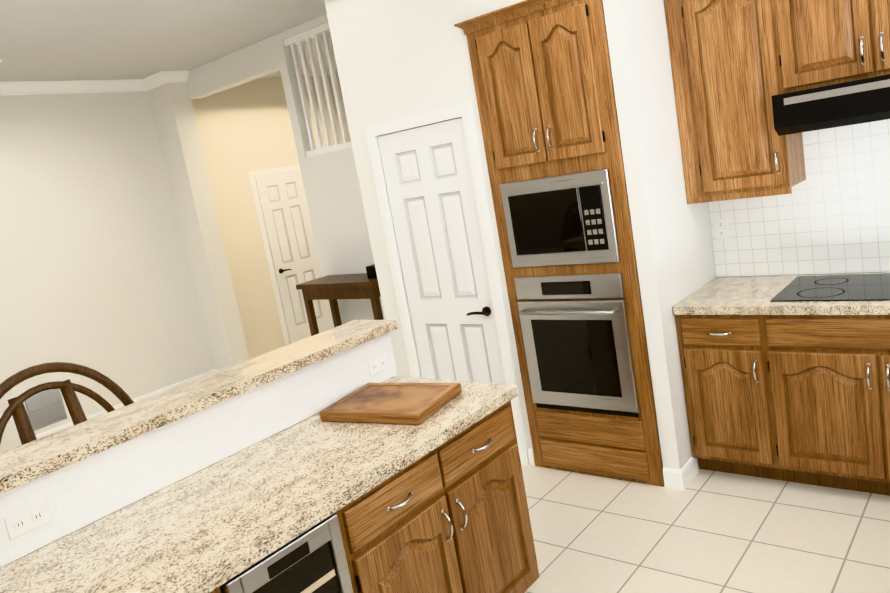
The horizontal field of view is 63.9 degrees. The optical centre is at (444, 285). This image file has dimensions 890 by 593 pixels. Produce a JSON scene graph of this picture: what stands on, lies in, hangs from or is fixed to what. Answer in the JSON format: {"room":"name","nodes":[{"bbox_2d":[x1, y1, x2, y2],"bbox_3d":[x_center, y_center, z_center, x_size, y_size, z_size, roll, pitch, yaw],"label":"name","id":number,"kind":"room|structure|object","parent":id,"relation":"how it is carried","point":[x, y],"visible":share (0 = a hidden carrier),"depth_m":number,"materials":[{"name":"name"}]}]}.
{"room":"kitchen","nodes":[
{"label":"kitchen","id":0,"kind":"room"},
{"bbox_2d":[0,0,338,81],"bbox_3d":[-1.521,-1.650,2.917,7.920,0.100,10.500,-2,12,40],"label":"ceiling","id":1,"kind":"structure","parent":0,"point":[55,40],"depth_m":5.38,"materials":[{"name":"paint"}]},
{"bbox_2d":[0,76,373,452],"bbox_3d":[-4.223,0.020,5.697,0.120,3.130,10.500,-2,12,40],"label":"wall","id":2,"kind":"structure","parent":0,"point":[132,260],"depth_m":6.92,"materials":[{"name":"paint"}]},
{"bbox_2d":[0,79,148,95],"bbox_3d":[-5.315,-1.112,4.291,0.088,0.100,7.570,-2,12,40],"label":"crown molding","id":3,"kind":"structure","parent":2,"relation":"attached to","point":[125,85],"depth_m":6.53,"materials":[{"name":"paint"}]},
{"bbox_2d":[36,370,212,438],"bbox_3d":[-3.066,1.173,6.914,0.014,0.100,1.920,-2,12,40],"label":"baseboard","id":4,"kind":"structure","parent":2,"relation":"attached to","point":[145,396],"depth_m":6.97,"materials":[{"name":"paint"}]},
{"bbox_2d":[141,71,174,89],"bbox_3d":[-2.797,-1.995,6.938,0.378,0.100,0.108,-2,12,40],"label":"crown molding","id":5,"kind":"structure","parent":2,"relation":"attached to","point":[155,80],"depth_m":6.92,"materials":[{"name":"paint"}]},
{"bbox_2d":[248,165,299,345],"bbox_3d":[-1.788,-0.343,8.480,0.019,2.105,0.790,-2,12,40],"label":"door frame","id":6,"kind":"structure","parent":2,"relation":"attached to","point":[252,174],"depth_m":8.21,"materials":[{"name":"paint"}]},
{"bbox_2d":[255,171,331,343],"bbox_3d":[-1.749,-0.315,8.458,0.099,2.027,0.655,-2,12,40],"label":"hall door","id":7,"kind":"structure","parent":2,"relation":"in","point":[287,223],"depth_m":8.41,"materials":[{"name":"paint"}]},
{"bbox_2d":[324,0,691,469],"bbox_3d":[0.250,-0.482,4.014,1.895,3.130,0.120,-2,12,40],"label":"wall","id":8,"kind":"structure","parent":0,"point":[396,59],"depth_m":3.91,"materials":[{"name":"paint"}]},
{"bbox_2d":[284,22,351,156],"bbox_3d":[-0.483,-1.702,5.900,1.595,1.000,0.650,-2,12,40],"label":"rail","id":9,"kind":"object","parent":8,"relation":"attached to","point":[315,33],"visible":0.29,"depth_m":6.00,"materials":[{"name":"paint"}]},
{"bbox_2d":[377,118,505,384],"bbox_3d":[0.012,0.070,4.304,0.684,2.028,0.099,-2,12,40],"label":"pantry door","id":10,"kind":"structure","parent":8,"relation":"in","point":[430,190],"depth_m":4.27,"materials":[{"name":"paint"}]},
{"bbox_2d":[365,102,529,464],"bbox_3d":[0.001,0.043,4.292,0.820,2.105,0.019,-2,12,40],"label":"door frame","id":11,"kind":"structure","parent":8,"relation":"attached to","point":[464,111],"depth_m":4.12,"materials":[{"name":"paint"}]},
{"bbox_2d":[640,0,715,468],"bbox_3d":[1.182,-0.596,3.723,0.089,3.130,0.660,-2,12,40],"label":"wall","id":12,"kind":"structure","parent":0,"point":[690,244],"depth_m":3.62,"materials":[{"name":"paint"}]},
{"bbox_2d":[521,464,889,592],"bbox_3d":[-1.407,1.601,3.170,8.600,0.080,11.500,-2,12,40],"label":"floor","id":13,"kind":"structure","parent":0,"point":[707,531],"depth_m":3.15,"materials":[{"name":"tile"}]},
{"bbox_2d":[0,362,133,444],"bbox_3d":[-1.285,0.942,2.710,0.562,1.312,0.728,-2,12,40],"label":"bar stool","id":14,"kind":"object","parent":13,"relation":"on","point":[44,405],"visible":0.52,"depth_m":2.79,"materials":[{"name":"brown wood"}]},
{"bbox_2d":[0,333,396,566],"bbox_3d":[-0.726,1.135,1.542,1.626,1.121,3.471,-2,12,40],"label":"half wall","id":15,"kind":"structure","parent":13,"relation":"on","point":[78,495],"depth_m":2.40,"materials":[{"name":"paint"}]},
{"bbox_2d":[3,499,51,540],"bbox_3d":[-1.191,0.671,2.041,0.008,0.070,0.115,-2,12,40],"label":"outlet","id":16,"kind":"object","parent":15,"relation":"attached to","point":[27,519],"visible":1,"depth_m":2.04,"materials":[{"name":"white plastic"}]},
{"bbox_2d":[0,320,397,493],"bbox_3d":[-0.804,0.559,1.492,1.790,0.040,3.435,-2,12,40],"label":"peninsula bar","id":17,"kind":"object","parent":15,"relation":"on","point":[36,459],"visible":1,"depth_m":2.44,"materials":[{"name":"stone"}]},
{"bbox_2d":[367,353,388,376],"bbox_3d":[-0.291,0.349,3.118,0.008,0.070,0.115,-2,12,40],"label":"outlet","id":18,"kind":"object","parent":15,"relation":"attached to","point":[378,364],"visible":1,"depth_m":3.11,"materials":[{"name":"white plastic"}]},
{"bbox_2d":[296,264,382,335],"bbox_3d":[-0.726,0.389,6.013,0.930,1.120,0.380,-2,12,40],"label":"console table","id":19,"kind":"object","parent":13,"relation":"on","point":[332,288],"visible":0.5,"depth_m":5.87,"materials":[{"name":"brown wood"}]},
{"bbox_2d":[210,401,538,592],"bbox_3d":[-0.638,1.233,1.631,1.357,0.872,3.195,-2,12,40],"label":"base cabinet","id":20,"kind":"object","parent":13,"relation":"on","point":[451,515],"visible":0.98,"depth_m":2.46,"materials":[{"name":"brown wood"}]},
{"bbox_2d":[0,376,517,592],"bbox_3d":[-0.707,0.788,1.547,1.382,0.040,3.249,-2,12,40],"label":"countertop","id":21,"kind":"structure","parent":20,"relation":"on","point":[210,528],"depth_m":2.12,"materials":[{"name":"stone"}]},
{"bbox_2d":[319,383,461,424],"bbox_3d":[-0.208,0.453,2.773,0.450,0.040,0.330,-4,11,30],"label":"cutting board","id":22,"kind":"object","parent":21,"relation":"on","point":[405,403],"visible":1,"depth_m":2.72,"materials":[{"name":"brown wood"}]},
{"bbox_2d":[220,513,352,592],"bbox_3d":[-0.561,1.132,2.167,0.641,0.868,0.379,-2,12,40],"label":"under-counter appliance","id":23,"kind":"object","parent":20,"relation":"in","point":[312,559],"visible":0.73,"depth_m":1.98,"materials":[{"name":"silver metal"}]},
{"bbox_2d":[454,0,664,486],"bbox_3d":[0.788,-0.239,3.919,0.857,2.506,0.675,-2,12,40],"label":"tall cabinet","id":24,"kind":"object","parent":13,"relation":"on","point":[543,84],"visible":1,"depth_m":3.61,"materials":[{"name":"brown wood"}]},
{"bbox_2d":[500,169,619,267],"bbox_3d":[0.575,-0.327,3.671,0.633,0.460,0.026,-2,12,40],"label":"microwave","id":25,"kind":"object","parent":24,"relation":"in","point":[568,219],"visible":1,"depth_m":3.64,"materials":[{"name":"silver metal"}]},
{"bbox_2d":[514,273,639,416],"bbox_3d":[0.671,0.323,3.758,0.633,0.755,0.082,-2,12,40],"label":"wall oven","id":26,"kind":"object","parent":24,"relation":"in","point":[579,355],"visible":1,"depth_m":3.74,"materials":[{"name":"silver metal"}]},
{"bbox_2d":[675,315,778,479],"bbox_3d":[1.565,0.497,3.733,0.416,0.872,0.606,-2,12,40],"label":"base cabinet","id":27,"kind":"object","parent":13,"relation":"on","point":[726,381],"depth_m":3.50,"materials":[{"name":"brown wood"}]},
{"bbox_2d":[763,315,889,495],"bbox_3d":[2.078,0.479,3.299,0.928,0.872,0.606,-2,12,40],"label":"base cabinet","id":28,"kind":"object","parent":13,"relation":"on","point":[804,399],"depth_m":3.20,"materials":[{"name":"brown wood"}]},
{"bbox_3d":[1.211,1.079,0.617,0.641,0.872,4.800,-2,12,40],"label":"base cabinet","id":29,"kind":"object","parent":13,"relation":"on","visible":0},
{"bbox_2d":[673,272,889,314],"bbox_3d":[1.958,0.031,3.285,1.620,0.040,0.662,-2,12,40],"label":"countertop","id":30,"kind":"structure","parent":29,"relation":"on","point":[749,295],"depth_m":3.41,"materials":[{"name":"stone"}]},
{"bbox_2d":[770,273,889,301],"bbox_3d":[1.965,-0.008,3.285,0.750,0.034,0.510,-2,12,40],"label":"cooktop","id":31,"kind":"object","parent":30,"relation":"in","point":[863,287],"visible":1,"depth_m":3.35,"materials":[{"name":"black glass"}]},
{"bbox_2d":[730,271,889,276],"bbox_3d":[2.216,-0.718,3.370,2.550,3.130,0.120,-2,12,40],"label":"wall","id":32,"kind":"structure","parent":0,"point":[882,271],"depth_m":3.77,"materials":[{"name":"tile"}]},
{"bbox_2d":[664,0,805,203],"bbox_3d":[1.454,-1.044,3.595,0.506,1.130,0.322,-2,12,40],"label":"upper cabinet","id":33,"kind":"object","parent":32,"relation":"attached to","point":[736,65],"depth_m":3.49,"materials":[{"name":"brown wood"}]},
{"bbox_2d":[708,119,889,276],"bbox_3d":[2.314,-0.579,3.246,2.250,1.034,0.006,-2,12,40],"label":"tile backsplash","id":34,"kind":"structure","parent":32,"relation":"attached to","point":[830,213],"depth_m":3.60,"materials":[{"name":"white tile"}]},
{"bbox_2d":[714,218,728,238],"bbox_3d":[1.537,-0.314,3.969,0.070,0.115,0.008,-2,12,40],"label":"electrical outlet","id":35,"kind":"object","parent":34,"relation":"attached to","point":[721,228],"visible":1,"depth_m":3.96,"materials":[{"name":"white plastic"}]},
{"bbox_2d":[776,0,889,93],"bbox_3d":[1.901,-1.274,3.148,0.765,0.690,0.322,-2,12,40],"label":"upper cabinet","id":36,"kind":"object","parent":32,"relation":"attached to","point":[823,42],"depth_m":3.16,"materials":[{"name":"brown wood"}]},
{"bbox_2d":[771,74,889,135],"bbox_3d":[1.923,-0.828,3.156,0.759,0.182,0.492,-2,12,40],"label":"range hood","id":37,"kind":"object","parent":36,"relation":"attached to","point":[866,100],"visible":1,"depth_m":3.07,"materials":[{"name":"black metal"}]}
]}

